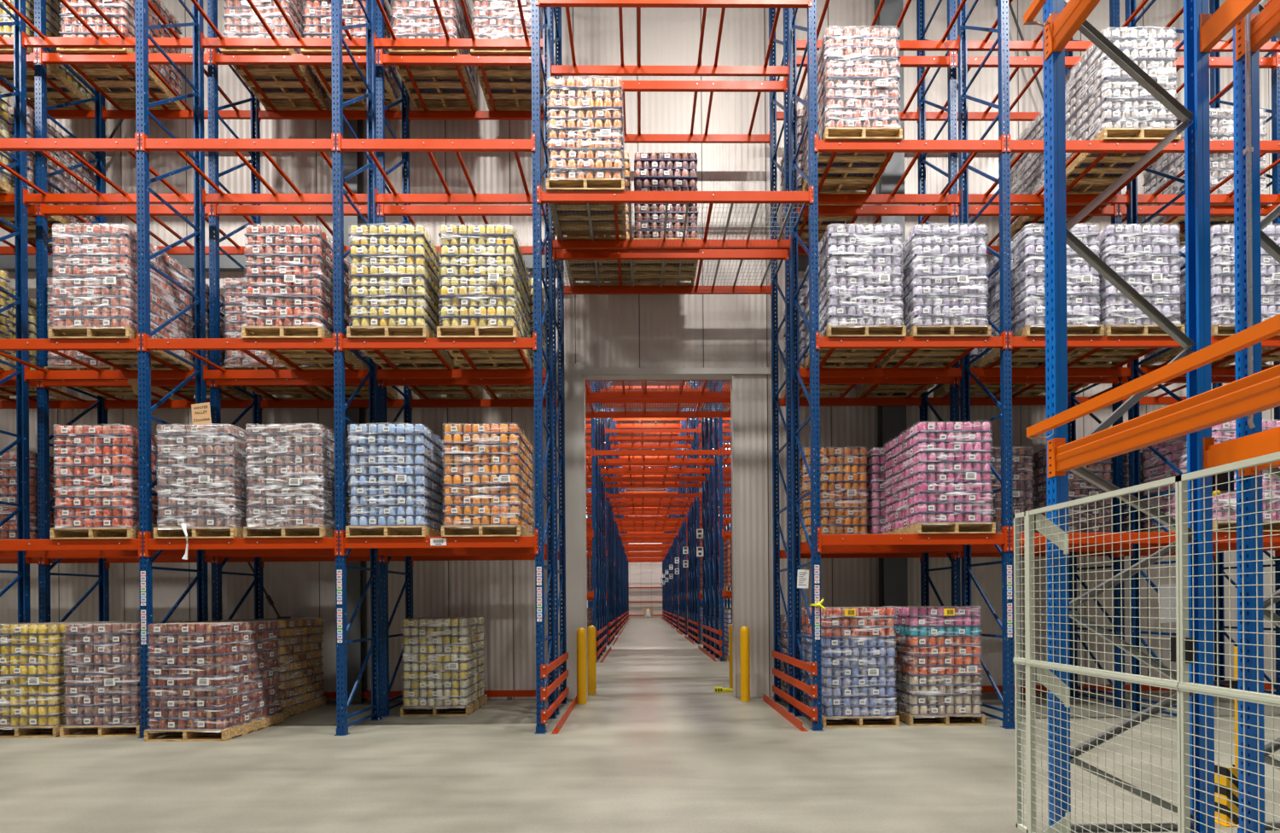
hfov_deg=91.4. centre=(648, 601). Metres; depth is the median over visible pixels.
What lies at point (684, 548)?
aisle sign
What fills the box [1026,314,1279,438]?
bar
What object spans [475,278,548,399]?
load
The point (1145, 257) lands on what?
load
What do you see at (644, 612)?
pallet
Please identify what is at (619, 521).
shelf
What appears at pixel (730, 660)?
bollard
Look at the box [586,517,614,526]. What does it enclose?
shelf
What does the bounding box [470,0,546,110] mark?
load
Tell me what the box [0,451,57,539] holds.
load
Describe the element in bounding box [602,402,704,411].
shelf
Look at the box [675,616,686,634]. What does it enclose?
guard
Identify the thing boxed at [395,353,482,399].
load
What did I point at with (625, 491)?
shelf
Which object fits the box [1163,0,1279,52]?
shelf
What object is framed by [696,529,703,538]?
aisle sign
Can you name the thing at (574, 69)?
shelf
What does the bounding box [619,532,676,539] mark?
shelf
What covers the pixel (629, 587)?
beam
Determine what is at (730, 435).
frame
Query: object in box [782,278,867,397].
load
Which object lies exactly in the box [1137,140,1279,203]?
shelf
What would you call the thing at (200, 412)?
cardboard sign
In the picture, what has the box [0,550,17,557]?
shelf
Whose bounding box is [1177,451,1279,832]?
fence panel
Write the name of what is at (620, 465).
frame
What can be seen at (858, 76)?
load
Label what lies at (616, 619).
guard
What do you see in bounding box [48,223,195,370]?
load
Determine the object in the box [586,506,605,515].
shelf
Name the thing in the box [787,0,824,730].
frame
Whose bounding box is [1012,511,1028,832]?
fence panel
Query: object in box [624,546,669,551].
shelf
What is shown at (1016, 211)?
shelf
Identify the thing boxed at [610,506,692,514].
shelf
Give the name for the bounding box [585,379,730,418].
shelf
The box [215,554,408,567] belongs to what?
shelf
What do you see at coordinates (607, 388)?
shelf
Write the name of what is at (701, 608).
load
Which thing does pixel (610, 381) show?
frame
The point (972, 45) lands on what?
shelf
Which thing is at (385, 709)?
frame
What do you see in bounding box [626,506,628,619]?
frame
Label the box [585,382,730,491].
ceiling
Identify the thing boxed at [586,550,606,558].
shelf
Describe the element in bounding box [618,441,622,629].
frame
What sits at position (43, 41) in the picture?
shelf
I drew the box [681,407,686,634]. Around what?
frame
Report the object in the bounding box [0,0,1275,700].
wall
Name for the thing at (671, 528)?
shelf
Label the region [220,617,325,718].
load
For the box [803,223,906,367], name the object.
load
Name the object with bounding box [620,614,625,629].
guard
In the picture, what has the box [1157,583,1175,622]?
board
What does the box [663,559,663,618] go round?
frame
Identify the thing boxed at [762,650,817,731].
guard
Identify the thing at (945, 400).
shelf
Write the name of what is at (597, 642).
guard
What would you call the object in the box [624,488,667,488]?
shelf
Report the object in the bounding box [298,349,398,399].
load
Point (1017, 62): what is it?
shelf
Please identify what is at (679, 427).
frame
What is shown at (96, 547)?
shelf
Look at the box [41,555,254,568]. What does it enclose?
shelf
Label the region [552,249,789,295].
shelf
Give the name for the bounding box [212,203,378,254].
shelf
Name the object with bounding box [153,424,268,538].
load
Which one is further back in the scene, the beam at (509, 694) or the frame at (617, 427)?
the frame at (617, 427)
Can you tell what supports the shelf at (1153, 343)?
attached to the frame at (1007, 626)
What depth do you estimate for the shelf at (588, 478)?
21.05 m
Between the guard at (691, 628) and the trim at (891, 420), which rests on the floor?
the guard at (691, 628)
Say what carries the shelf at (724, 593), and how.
attached to the frame at (718, 430)
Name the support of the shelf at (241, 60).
attached to the frame at (212, 85)
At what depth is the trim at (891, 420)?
10.65 m
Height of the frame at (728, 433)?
11.600 m
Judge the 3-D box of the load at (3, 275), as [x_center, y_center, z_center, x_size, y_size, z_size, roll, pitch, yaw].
[-9.688,-4.032,8.437,1.020,1.450,1.250,0,0,-1]
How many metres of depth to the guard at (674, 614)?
39.82 m
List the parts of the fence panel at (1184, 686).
rail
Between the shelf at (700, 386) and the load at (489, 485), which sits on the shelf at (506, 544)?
the load at (489, 485)
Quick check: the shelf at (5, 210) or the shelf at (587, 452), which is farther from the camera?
the shelf at (587, 452)
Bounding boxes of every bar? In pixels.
[1023,0,1051,26]
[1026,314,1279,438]
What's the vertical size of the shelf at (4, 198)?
0.220 m
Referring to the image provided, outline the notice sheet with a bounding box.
[797,569,808,588]
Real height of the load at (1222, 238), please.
1.450 m
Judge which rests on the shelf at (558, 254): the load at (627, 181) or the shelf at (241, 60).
the load at (627, 181)
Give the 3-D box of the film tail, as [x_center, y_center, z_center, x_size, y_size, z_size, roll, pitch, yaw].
[-5.810,-0.758,7.822,0.144,0.459,0.060,0,0,44]
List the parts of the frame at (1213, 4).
post, post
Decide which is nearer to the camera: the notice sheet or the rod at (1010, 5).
the notice sheet
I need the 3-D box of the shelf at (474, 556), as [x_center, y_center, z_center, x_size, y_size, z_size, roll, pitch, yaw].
[-2.689,-0.760,9.823,2.510,0.320,1.123,0,0,-1]
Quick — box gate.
[1025,475,1196,832]
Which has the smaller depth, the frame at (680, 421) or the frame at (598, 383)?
the frame at (598, 383)
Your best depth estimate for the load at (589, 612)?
17.59 m
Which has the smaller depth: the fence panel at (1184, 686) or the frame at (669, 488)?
the fence panel at (1184, 686)
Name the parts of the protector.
arm, guard plate, plate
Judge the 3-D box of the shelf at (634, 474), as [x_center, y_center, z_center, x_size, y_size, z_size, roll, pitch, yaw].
[0.018,-6.690,32.510,3.530,0.220,2.408,0,0,-1]
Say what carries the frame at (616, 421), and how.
on the floor
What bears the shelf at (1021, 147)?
attached to the frame at (1007, 626)
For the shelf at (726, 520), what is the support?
attached to the frame at (730, 435)
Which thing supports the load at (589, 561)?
on the shelf
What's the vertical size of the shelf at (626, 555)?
0.220 m
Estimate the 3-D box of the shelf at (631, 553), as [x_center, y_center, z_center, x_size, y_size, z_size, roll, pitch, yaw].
[-0.229,-4.168,53.448,3.530,0.220,2.408,0,0,-1]
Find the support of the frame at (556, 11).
on the floor
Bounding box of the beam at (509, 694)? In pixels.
[322,689,559,700]
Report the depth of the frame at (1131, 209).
9.09 m
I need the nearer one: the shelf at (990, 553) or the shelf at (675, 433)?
the shelf at (990, 553)
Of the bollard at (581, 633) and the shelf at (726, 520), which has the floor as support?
the bollard at (581, 633)
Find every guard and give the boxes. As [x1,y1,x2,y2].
[540,651,576,733]
[595,625,610,662]
[608,619,618,645]
[615,616,622,635]
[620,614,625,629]
[622,612,628,625]
[666,611,672,624]
[670,613,677,628]
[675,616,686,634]
[684,619,698,644]
[698,624,721,661]
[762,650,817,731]
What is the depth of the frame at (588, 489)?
45.23 m
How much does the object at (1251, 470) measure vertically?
0.250 m
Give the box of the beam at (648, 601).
[605,600,679,602]
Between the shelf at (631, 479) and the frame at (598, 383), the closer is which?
the frame at (598, 383)
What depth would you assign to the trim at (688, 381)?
30.21 m
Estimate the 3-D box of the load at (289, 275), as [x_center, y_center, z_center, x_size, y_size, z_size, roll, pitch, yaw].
[-4.658,-4.071,8.501,1.020,1.450,1.249,0,0,-1]
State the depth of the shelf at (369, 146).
7.98 m
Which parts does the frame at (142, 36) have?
plate, post, post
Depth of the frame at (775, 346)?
10.19 m
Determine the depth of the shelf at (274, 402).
9.90 m
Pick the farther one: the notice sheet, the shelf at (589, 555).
the shelf at (589, 555)
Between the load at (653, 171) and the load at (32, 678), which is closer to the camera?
the load at (32, 678)
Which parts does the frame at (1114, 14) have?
post, post, plate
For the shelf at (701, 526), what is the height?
0.220 m
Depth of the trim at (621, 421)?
37.18 m
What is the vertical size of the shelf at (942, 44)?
0.220 m
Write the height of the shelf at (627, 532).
0.220 m
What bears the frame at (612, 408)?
on the floor
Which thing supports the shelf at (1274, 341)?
attached to the frame at (1131, 209)
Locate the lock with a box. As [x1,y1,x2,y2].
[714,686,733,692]
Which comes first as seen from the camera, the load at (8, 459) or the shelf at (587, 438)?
the load at (8, 459)
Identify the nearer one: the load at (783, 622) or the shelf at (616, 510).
the load at (783, 622)
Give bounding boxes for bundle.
[645,608,651,617]
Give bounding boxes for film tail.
[180,523,188,559]
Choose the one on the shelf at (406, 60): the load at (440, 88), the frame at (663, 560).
the load at (440, 88)
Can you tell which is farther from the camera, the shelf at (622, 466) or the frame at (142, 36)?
the shelf at (622, 466)
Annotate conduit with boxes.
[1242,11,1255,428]
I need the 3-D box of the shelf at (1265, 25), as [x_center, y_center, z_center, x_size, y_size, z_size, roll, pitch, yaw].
[4.519,-3.784,2.816,1.073,0.250,2.835,0,0,-1]
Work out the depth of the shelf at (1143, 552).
10.45 m
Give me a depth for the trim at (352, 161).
10.53 m
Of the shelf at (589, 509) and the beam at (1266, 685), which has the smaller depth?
the beam at (1266, 685)
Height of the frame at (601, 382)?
11.600 m
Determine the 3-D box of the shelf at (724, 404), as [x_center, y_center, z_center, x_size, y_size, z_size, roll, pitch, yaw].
[3.188,-6.714,21.139,2.480,0.220,2.408,0,0,-1]
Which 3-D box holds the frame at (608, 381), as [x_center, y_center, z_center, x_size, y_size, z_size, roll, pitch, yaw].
[-1.657,-4.128,26.162,0.140,11.600,1.100,0,0,-1]
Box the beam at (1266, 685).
[980,682,1275,694]
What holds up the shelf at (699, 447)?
attached to the frame
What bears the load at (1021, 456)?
on the shelf at (990, 553)
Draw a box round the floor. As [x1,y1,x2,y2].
[0,617,1279,832]
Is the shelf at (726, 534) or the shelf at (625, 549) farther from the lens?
the shelf at (625, 549)
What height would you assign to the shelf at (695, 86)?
0.220 m
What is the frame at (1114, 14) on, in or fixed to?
on the floor
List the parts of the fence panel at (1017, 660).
rail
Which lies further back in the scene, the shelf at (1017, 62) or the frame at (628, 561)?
the frame at (628, 561)
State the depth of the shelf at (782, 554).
10.40 m
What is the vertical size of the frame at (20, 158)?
12.300 m
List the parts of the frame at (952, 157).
post, post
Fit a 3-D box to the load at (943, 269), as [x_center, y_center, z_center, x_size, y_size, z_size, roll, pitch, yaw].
[3.878,-4.136,8.607,1.026,1.450,1.246,0,0,-1]
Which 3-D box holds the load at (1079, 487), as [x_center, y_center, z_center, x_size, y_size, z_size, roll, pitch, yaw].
[6.482,-1.625,9.949,1.013,1.450,1.252,0,0,-1]
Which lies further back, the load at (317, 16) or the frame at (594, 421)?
the frame at (594, 421)
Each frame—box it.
[0,0,30,623]
[34,0,109,622]
[134,0,208,738]
[207,0,263,621]
[331,0,383,735]
[375,0,413,716]
[530,0,558,733]
[550,6,568,715]
[587,488,590,607]
[589,488,592,607]
[590,381,599,662]
[597,381,602,657]
[599,381,605,654]
[602,381,606,651]
[605,381,610,645]
[608,381,612,641]
[610,381,613,640]
[611,407,614,638]
[612,407,616,635]
[615,420,617,634]
[616,420,619,633]
[616,427,619,631]
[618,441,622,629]
[620,465,622,627]
[620,465,622,628]
[621,475,622,614]
[622,488,624,607]
[622,488,624,625]
[623,488,625,604]
[624,488,626,622]
[625,489,627,610]
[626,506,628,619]
[628,561,628,589]
[662,568,663,617]
[663,506,664,619]
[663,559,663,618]
[664,490,666,621]
[664,556,665,620]
[665,488,668,622]
[665,506,667,621]
[667,488,669,622]
[668,488,669,622]
[669,466,673,624]
[669,488,670,623]
[671,466,674,625]
[672,465,674,626]
[673,448,675,627]
[674,441,678,628]
[677,427,680,631]
[679,427,681,631]
[680,420,683,632]
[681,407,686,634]
[686,381,690,637]
[688,380,692,639]
[691,380,695,641]
[693,380,700,644]
[701,380,706,650]
[704,380,710,653]
[709,380,715,657]
[714,380,725,661]
[722,427,725,606]
[723,419,727,607]
[727,419,731,607]
[730,435,732,607]
[768,7,793,712]
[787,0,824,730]
[916,0,960,606]
[957,0,1015,728]
[1042,0,1215,832]
[1064,0,1128,709]
[1124,0,1186,715]
[1209,0,1279,707]
[1233,0,1279,832]
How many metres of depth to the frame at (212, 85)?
9.27 m
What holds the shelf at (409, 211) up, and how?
attached to the frame at (385, 709)
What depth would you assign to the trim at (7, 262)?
10.64 m
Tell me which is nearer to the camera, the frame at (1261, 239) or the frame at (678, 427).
the frame at (1261, 239)
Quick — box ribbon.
[810,598,825,609]
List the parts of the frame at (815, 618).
post, plate, post, plate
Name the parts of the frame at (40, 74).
post, post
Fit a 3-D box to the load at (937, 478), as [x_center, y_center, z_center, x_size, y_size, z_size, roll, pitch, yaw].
[3.939,-1.606,8.610,1.013,1.450,1.253,0,0,-1]
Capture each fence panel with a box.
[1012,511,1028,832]
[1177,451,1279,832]
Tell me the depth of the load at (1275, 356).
8.89 m
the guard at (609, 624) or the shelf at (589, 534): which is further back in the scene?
the guard at (609, 624)
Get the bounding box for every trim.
[0,254,994,272]
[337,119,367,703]
[564,363,770,698]
[585,407,729,424]
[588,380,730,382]
[873,0,907,606]
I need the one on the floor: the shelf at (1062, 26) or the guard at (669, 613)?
the guard at (669, 613)
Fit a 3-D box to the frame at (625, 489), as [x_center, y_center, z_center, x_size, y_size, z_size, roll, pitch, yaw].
[-1.995,-4.125,52.779,0.140,11.600,1.100,0,0,-1]
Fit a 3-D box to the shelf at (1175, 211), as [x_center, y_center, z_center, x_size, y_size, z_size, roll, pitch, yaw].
[8.289,-5.926,9.963,2.460,0.220,1.123,0,0,-1]
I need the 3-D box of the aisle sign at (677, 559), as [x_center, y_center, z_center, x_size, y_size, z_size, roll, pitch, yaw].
[1.613,-2.402,35.936,0.240,0.340,0.008,0,0,-1]
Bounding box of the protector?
[1213,646,1239,826]
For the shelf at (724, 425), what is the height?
0.220 m
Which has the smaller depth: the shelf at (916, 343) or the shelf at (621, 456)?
the shelf at (916, 343)
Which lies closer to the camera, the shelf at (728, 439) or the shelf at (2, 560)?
the shelf at (2, 560)
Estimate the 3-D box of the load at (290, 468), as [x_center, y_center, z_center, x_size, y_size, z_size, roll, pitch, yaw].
[-4.639,-1.541,8.501,1.020,1.450,1.249,0,0,-1]
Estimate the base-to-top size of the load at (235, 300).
1.450 m
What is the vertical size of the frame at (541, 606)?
12.300 m
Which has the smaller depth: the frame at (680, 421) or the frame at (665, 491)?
the frame at (680, 421)
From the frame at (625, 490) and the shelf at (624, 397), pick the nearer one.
the shelf at (624, 397)
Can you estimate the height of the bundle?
1.000 m
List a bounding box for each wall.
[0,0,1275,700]
[586,490,730,617]
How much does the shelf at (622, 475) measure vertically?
0.220 m
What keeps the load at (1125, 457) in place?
on the shelf at (1143, 552)
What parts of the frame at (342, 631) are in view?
post, plate, post, plate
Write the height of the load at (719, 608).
1.440 m
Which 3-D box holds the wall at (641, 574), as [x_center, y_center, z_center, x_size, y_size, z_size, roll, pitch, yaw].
[-0.878,-5.034,66.095,36.000,13.400,0.200,0,0,-1]
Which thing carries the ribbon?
attached to the frame at (815, 618)
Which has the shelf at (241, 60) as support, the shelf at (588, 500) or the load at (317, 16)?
the load at (317, 16)
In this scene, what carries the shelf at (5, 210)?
attached to the frame
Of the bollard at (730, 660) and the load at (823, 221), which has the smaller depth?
the load at (823, 221)
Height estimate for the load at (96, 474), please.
1.450 m
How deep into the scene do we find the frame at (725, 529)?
35.01 m
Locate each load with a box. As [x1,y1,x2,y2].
[0,0,94,110]
[0,90,14,193]
[0,106,95,246]
[0,269,13,370]
[0,287,68,400]
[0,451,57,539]
[0,621,126,738]
[43,277,174,400]
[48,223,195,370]
[49,424,174,539]
[56,0,185,110]
[59,620,197,737]
[133,279,252,400]
[144,620,283,741]
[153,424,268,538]
[220,0,329,110]
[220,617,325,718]
[221,277,330,399]
[241,225,363,369]
[243,423,350,537]
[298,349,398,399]
[300,0,400,110]
[345,424,445,537]
[346,225,453,369]
[388,0,477,110]
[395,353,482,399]
[400,616,487,716]
[436,225,532,369]
[441,423,534,536]
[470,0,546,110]
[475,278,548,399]
[545,75,626,239]
[566,151,633,285]
[586,558,592,592]
[587,610,592,628]
[633,151,699,285]
[686,568,687,595]
[699,557,720,593]
[700,606,726,644]
[714,607,732,650]
[723,539,732,591]
[723,608,732,661]
[779,108,862,245]
[779,614,802,704]
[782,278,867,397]
[785,447,868,546]
[801,26,902,193]
[801,606,899,727]
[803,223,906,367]
[856,356,951,397]
[866,447,886,534]
[878,223,991,367]
[882,421,995,534]
[884,605,985,726]
[933,348,1037,397]
[972,446,1036,533]
[976,222,1104,367]
[996,110,1107,245]
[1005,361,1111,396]
[1031,448,1113,533]
[1043,26,1181,194]
[1067,223,1184,367]
[1110,448,1146,532]
[1140,224,1279,366]
[1140,419,1279,532]
[1142,108,1268,245]
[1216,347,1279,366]
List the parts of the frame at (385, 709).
post, plate, post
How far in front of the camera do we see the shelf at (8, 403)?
10.23 m
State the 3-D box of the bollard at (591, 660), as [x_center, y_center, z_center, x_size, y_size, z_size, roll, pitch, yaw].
[-1.036,1.043,11.338,0.155,1.250,0.155,0,0,-1]
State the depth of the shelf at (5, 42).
8.92 m
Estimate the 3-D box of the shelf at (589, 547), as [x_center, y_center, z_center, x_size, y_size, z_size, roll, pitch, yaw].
[-2.825,-1.889,21.062,2.480,0.220,2.408,0,0,-1]
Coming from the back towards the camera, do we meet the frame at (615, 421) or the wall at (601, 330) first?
the frame at (615, 421)
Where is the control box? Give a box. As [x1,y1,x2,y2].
[1183,471,1233,495]
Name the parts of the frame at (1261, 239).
post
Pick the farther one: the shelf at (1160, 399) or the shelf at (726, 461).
the shelf at (726, 461)
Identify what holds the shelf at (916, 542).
attached to the frame at (815, 618)
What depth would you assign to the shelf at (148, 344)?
7.93 m
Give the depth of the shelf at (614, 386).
26.68 m
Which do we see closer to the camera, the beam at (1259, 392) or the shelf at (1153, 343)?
the beam at (1259, 392)
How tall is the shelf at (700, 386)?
0.220 m
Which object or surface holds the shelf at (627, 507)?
attached to the frame at (626, 507)
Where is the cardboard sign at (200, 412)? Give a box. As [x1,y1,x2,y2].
[191,401,211,424]
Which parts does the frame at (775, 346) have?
post, post, plate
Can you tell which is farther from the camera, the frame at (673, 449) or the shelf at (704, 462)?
the frame at (673, 449)
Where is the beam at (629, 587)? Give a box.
[628,587,662,587]
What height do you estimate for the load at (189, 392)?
1.450 m
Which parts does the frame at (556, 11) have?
post, post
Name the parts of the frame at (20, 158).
post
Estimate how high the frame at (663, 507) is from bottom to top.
11.600 m
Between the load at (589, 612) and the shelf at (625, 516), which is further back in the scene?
the shelf at (625, 516)
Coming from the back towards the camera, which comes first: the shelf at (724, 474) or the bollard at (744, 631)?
the shelf at (724, 474)
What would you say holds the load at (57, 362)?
on the shelf at (119, 403)
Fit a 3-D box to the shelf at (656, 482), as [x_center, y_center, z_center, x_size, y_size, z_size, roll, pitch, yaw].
[-0.014,-6.690,35.059,3.530,0.220,2.408,0,0,-1]
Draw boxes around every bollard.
[576,627,586,703]
[587,625,596,694]
[728,623,733,688]
[739,625,750,701]
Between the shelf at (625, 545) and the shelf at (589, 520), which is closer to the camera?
the shelf at (589, 520)
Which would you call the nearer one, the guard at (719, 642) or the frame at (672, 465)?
the guard at (719, 642)
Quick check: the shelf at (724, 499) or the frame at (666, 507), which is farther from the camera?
the frame at (666, 507)
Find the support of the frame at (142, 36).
on the floor
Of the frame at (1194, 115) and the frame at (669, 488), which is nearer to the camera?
the frame at (1194, 115)
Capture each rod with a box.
[94,50,180,158]
[247,562,290,618]
[995,0,1043,100]
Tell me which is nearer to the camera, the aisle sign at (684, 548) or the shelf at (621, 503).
the aisle sign at (684, 548)
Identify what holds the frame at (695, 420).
on the floor
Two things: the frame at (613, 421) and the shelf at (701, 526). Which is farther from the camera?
the shelf at (701, 526)
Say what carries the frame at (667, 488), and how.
on the floor
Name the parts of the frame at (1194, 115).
post, post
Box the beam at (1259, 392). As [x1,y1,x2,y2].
[1047,364,1279,477]
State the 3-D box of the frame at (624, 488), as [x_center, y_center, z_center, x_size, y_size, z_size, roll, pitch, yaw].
[-1.955,-4.125,49.650,0.140,11.600,1.100,0,0,-1]
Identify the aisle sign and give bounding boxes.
[669,573,673,578]
[674,557,679,563]
[674,568,679,574]
[682,546,687,553]
[682,559,688,567]
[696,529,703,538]
[696,546,703,556]
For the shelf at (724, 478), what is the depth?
21.23 m
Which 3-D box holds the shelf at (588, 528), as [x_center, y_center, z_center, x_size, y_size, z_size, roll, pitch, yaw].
[-3.020,-4.147,35.021,2.480,0.220,2.408,0,0,-1]
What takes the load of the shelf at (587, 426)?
attached to the frame at (613, 421)
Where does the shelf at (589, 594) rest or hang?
attached to the frame at (594, 421)
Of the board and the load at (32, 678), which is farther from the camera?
the load at (32, 678)
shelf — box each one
[0,35,13,47]
[0,47,94,118]
[0,133,199,206]
[0,192,14,203]
[0,203,54,255]
[0,332,195,382]
[0,369,16,379]
[0,379,97,408]
[0,531,196,563]
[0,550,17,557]
[0,557,98,564]
[1,0,192,50]
[37,47,250,121]
[39,203,246,255]
[40,379,257,410]
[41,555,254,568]
[139,133,372,206]
[141,332,368,381]
[143,529,374,562]
[191,0,366,51]
[210,48,405,121]
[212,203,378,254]
[213,378,407,410]
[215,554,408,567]
[336,133,547,205]
[337,331,546,381]
[339,529,550,561]
[373,0,546,52]
[378,49,546,122]
[380,203,547,255]
[381,378,558,409]
[383,547,561,566]
[535,0,812,79]
[536,185,813,251]
[552,75,787,145]
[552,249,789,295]
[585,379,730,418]
[585,418,613,433]
[585,427,605,448]
[585,448,593,472]
[586,472,591,488]
[586,492,606,506]
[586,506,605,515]
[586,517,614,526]
[586,526,592,531]
[586,529,593,544]
[586,544,592,551]
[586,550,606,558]
[587,589,593,598]
[593,447,721,472]
[599,380,714,391]
[600,471,709,487]
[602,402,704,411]
[606,427,697,448]
[606,491,698,506]
[610,380,691,388]
[610,447,691,459]
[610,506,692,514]
[613,418,684,433]
[614,465,684,476]
[614,516,685,526]
[616,432,680,444]
[616,525,680,531]
[617,481,679,488]
[619,490,676,498]
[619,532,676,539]
[620,455,674,458]
[621,465,672,467]
[621,502,673,503]
[622,475,670,476]
[622,539,673,542]
[622,542,671,548]
[623,511,669,515]
[623,515,668,517]
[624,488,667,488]
[624,490,667,498]
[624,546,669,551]
[625,551,667,555]
[626,555,665,557]
[627,506,663,507]
[627,531,663,533]
[627,557,663,560]
[628,560,662,562]
[684,417,730,428]
[685,465,731,476]
[685,516,731,525]
[686,525,727,531]
[698,380,730,388]
[698,427,731,447]
[698,447,731,458]
[698,491,731,506]
[699,506,731,514]
[712,402,730,407]
[713,529,731,543]
[717,380,730,391]
[718,471,731,487]
[719,588,732,596]
[721,447,731,471]
[773,51,953,122]
[775,377,955,407]
[776,546,956,563]
[792,0,966,53]
[794,203,954,254]
[795,331,1006,379]
[797,133,1006,206]
[797,526,1008,557]
[921,51,1082,121]
[925,549,1120,563]
[927,376,1119,406]
[954,203,1117,254]
[962,0,1148,51]
[963,134,1184,206]
[965,525,1175,557]
[969,331,1181,378]
[1044,0,1261,60]
[1071,548,1279,560]
[1075,376,1235,405]
[1118,203,1279,247]
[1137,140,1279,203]
[1139,336,1279,376]
[1140,531,1279,549]
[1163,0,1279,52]
[1173,52,1279,121]
[1235,0,1279,61]
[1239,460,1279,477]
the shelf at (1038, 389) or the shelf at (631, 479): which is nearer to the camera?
the shelf at (1038, 389)
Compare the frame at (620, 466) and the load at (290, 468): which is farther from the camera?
the frame at (620, 466)
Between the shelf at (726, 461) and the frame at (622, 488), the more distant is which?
the frame at (622, 488)
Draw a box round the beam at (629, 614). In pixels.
[628,614,662,616]
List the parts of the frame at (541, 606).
post, plate, post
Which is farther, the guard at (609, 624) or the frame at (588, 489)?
the frame at (588, 489)
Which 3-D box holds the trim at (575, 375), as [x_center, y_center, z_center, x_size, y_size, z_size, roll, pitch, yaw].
[0.342,-1.243,10.915,3.570,5.800,0.220,0,0,-1]
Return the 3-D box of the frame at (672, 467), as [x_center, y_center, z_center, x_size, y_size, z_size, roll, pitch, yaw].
[1.683,-4.153,42.715,0.140,11.600,1.100,0,0,-1]
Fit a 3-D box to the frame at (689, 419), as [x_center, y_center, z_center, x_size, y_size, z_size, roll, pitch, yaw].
[1.877,-4.154,27.456,0.140,11.600,1.100,0,0,-1]
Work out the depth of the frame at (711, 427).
19.76 m
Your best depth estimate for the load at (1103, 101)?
8.09 m
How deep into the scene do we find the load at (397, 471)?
7.95 m
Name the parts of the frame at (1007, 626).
post, post, plate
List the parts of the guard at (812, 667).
guard rail, guard rail, guard rail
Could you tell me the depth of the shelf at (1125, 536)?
8.06 m
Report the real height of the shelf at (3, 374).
0.220 m
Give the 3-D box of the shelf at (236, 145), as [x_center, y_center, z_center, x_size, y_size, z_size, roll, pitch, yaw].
[-5.206,-5.823,8.465,2.442,0.220,1.123,0,0,-1]
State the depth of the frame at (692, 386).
26.75 m
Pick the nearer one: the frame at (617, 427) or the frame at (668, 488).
the frame at (617, 427)
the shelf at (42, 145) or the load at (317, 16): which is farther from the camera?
the load at (317, 16)
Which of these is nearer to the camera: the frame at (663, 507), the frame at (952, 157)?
the frame at (952, 157)
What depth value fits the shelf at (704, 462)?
18.41 m
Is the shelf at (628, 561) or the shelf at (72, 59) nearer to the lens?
the shelf at (72, 59)
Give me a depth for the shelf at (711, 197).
8.45 m
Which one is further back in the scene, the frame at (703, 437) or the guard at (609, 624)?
the guard at (609, 624)
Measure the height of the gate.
2.280 m
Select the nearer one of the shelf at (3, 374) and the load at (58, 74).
the shelf at (3, 374)
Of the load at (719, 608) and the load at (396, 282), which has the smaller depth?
the load at (396, 282)
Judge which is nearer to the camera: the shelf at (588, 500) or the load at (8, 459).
the load at (8, 459)
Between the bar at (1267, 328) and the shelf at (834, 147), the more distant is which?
the shelf at (834, 147)
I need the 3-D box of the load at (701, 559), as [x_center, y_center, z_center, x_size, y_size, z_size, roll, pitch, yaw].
[2.553,-1.029,24.945,1.000,1.440,1.200,0,0,-1]
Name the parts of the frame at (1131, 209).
post, plate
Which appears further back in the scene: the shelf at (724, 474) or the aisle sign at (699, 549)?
the shelf at (724, 474)
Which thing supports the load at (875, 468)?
on the shelf at (782, 554)
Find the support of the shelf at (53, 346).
attached to the frame at (20, 158)
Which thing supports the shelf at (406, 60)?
attached to the frame at (385, 709)
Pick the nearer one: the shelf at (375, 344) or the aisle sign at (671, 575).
the shelf at (375, 344)
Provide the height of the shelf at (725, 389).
0.220 m
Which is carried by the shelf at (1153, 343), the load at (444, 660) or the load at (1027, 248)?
the load at (1027, 248)
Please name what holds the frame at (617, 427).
on the floor
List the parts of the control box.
knob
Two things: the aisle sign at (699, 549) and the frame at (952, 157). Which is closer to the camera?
the frame at (952, 157)
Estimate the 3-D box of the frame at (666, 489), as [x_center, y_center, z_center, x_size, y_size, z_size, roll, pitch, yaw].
[1.555,-4.152,52.824,0.140,11.600,1.100,0,0,-1]
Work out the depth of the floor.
6.20 m
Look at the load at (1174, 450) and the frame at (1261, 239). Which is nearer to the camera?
the frame at (1261, 239)
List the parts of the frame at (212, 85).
post, post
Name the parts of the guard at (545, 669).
guard rail, guard rail, guard rail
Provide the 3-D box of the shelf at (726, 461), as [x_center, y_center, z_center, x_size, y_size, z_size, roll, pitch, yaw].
[3.239,-4.195,18.589,2.480,0.220,2.408,0,0,-1]
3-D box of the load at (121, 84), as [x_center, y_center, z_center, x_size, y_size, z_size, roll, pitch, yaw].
[-8.191,-8.813,9.763,1.020,1.450,1.250,0,0,-1]
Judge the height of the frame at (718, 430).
11.600 m
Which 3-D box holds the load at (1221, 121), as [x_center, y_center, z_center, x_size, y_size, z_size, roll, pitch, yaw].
[8.823,-6.703,9.979,1.013,1.450,1.253,0,0,-1]
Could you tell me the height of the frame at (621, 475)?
11.600 m
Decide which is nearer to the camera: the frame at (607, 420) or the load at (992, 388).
the load at (992, 388)

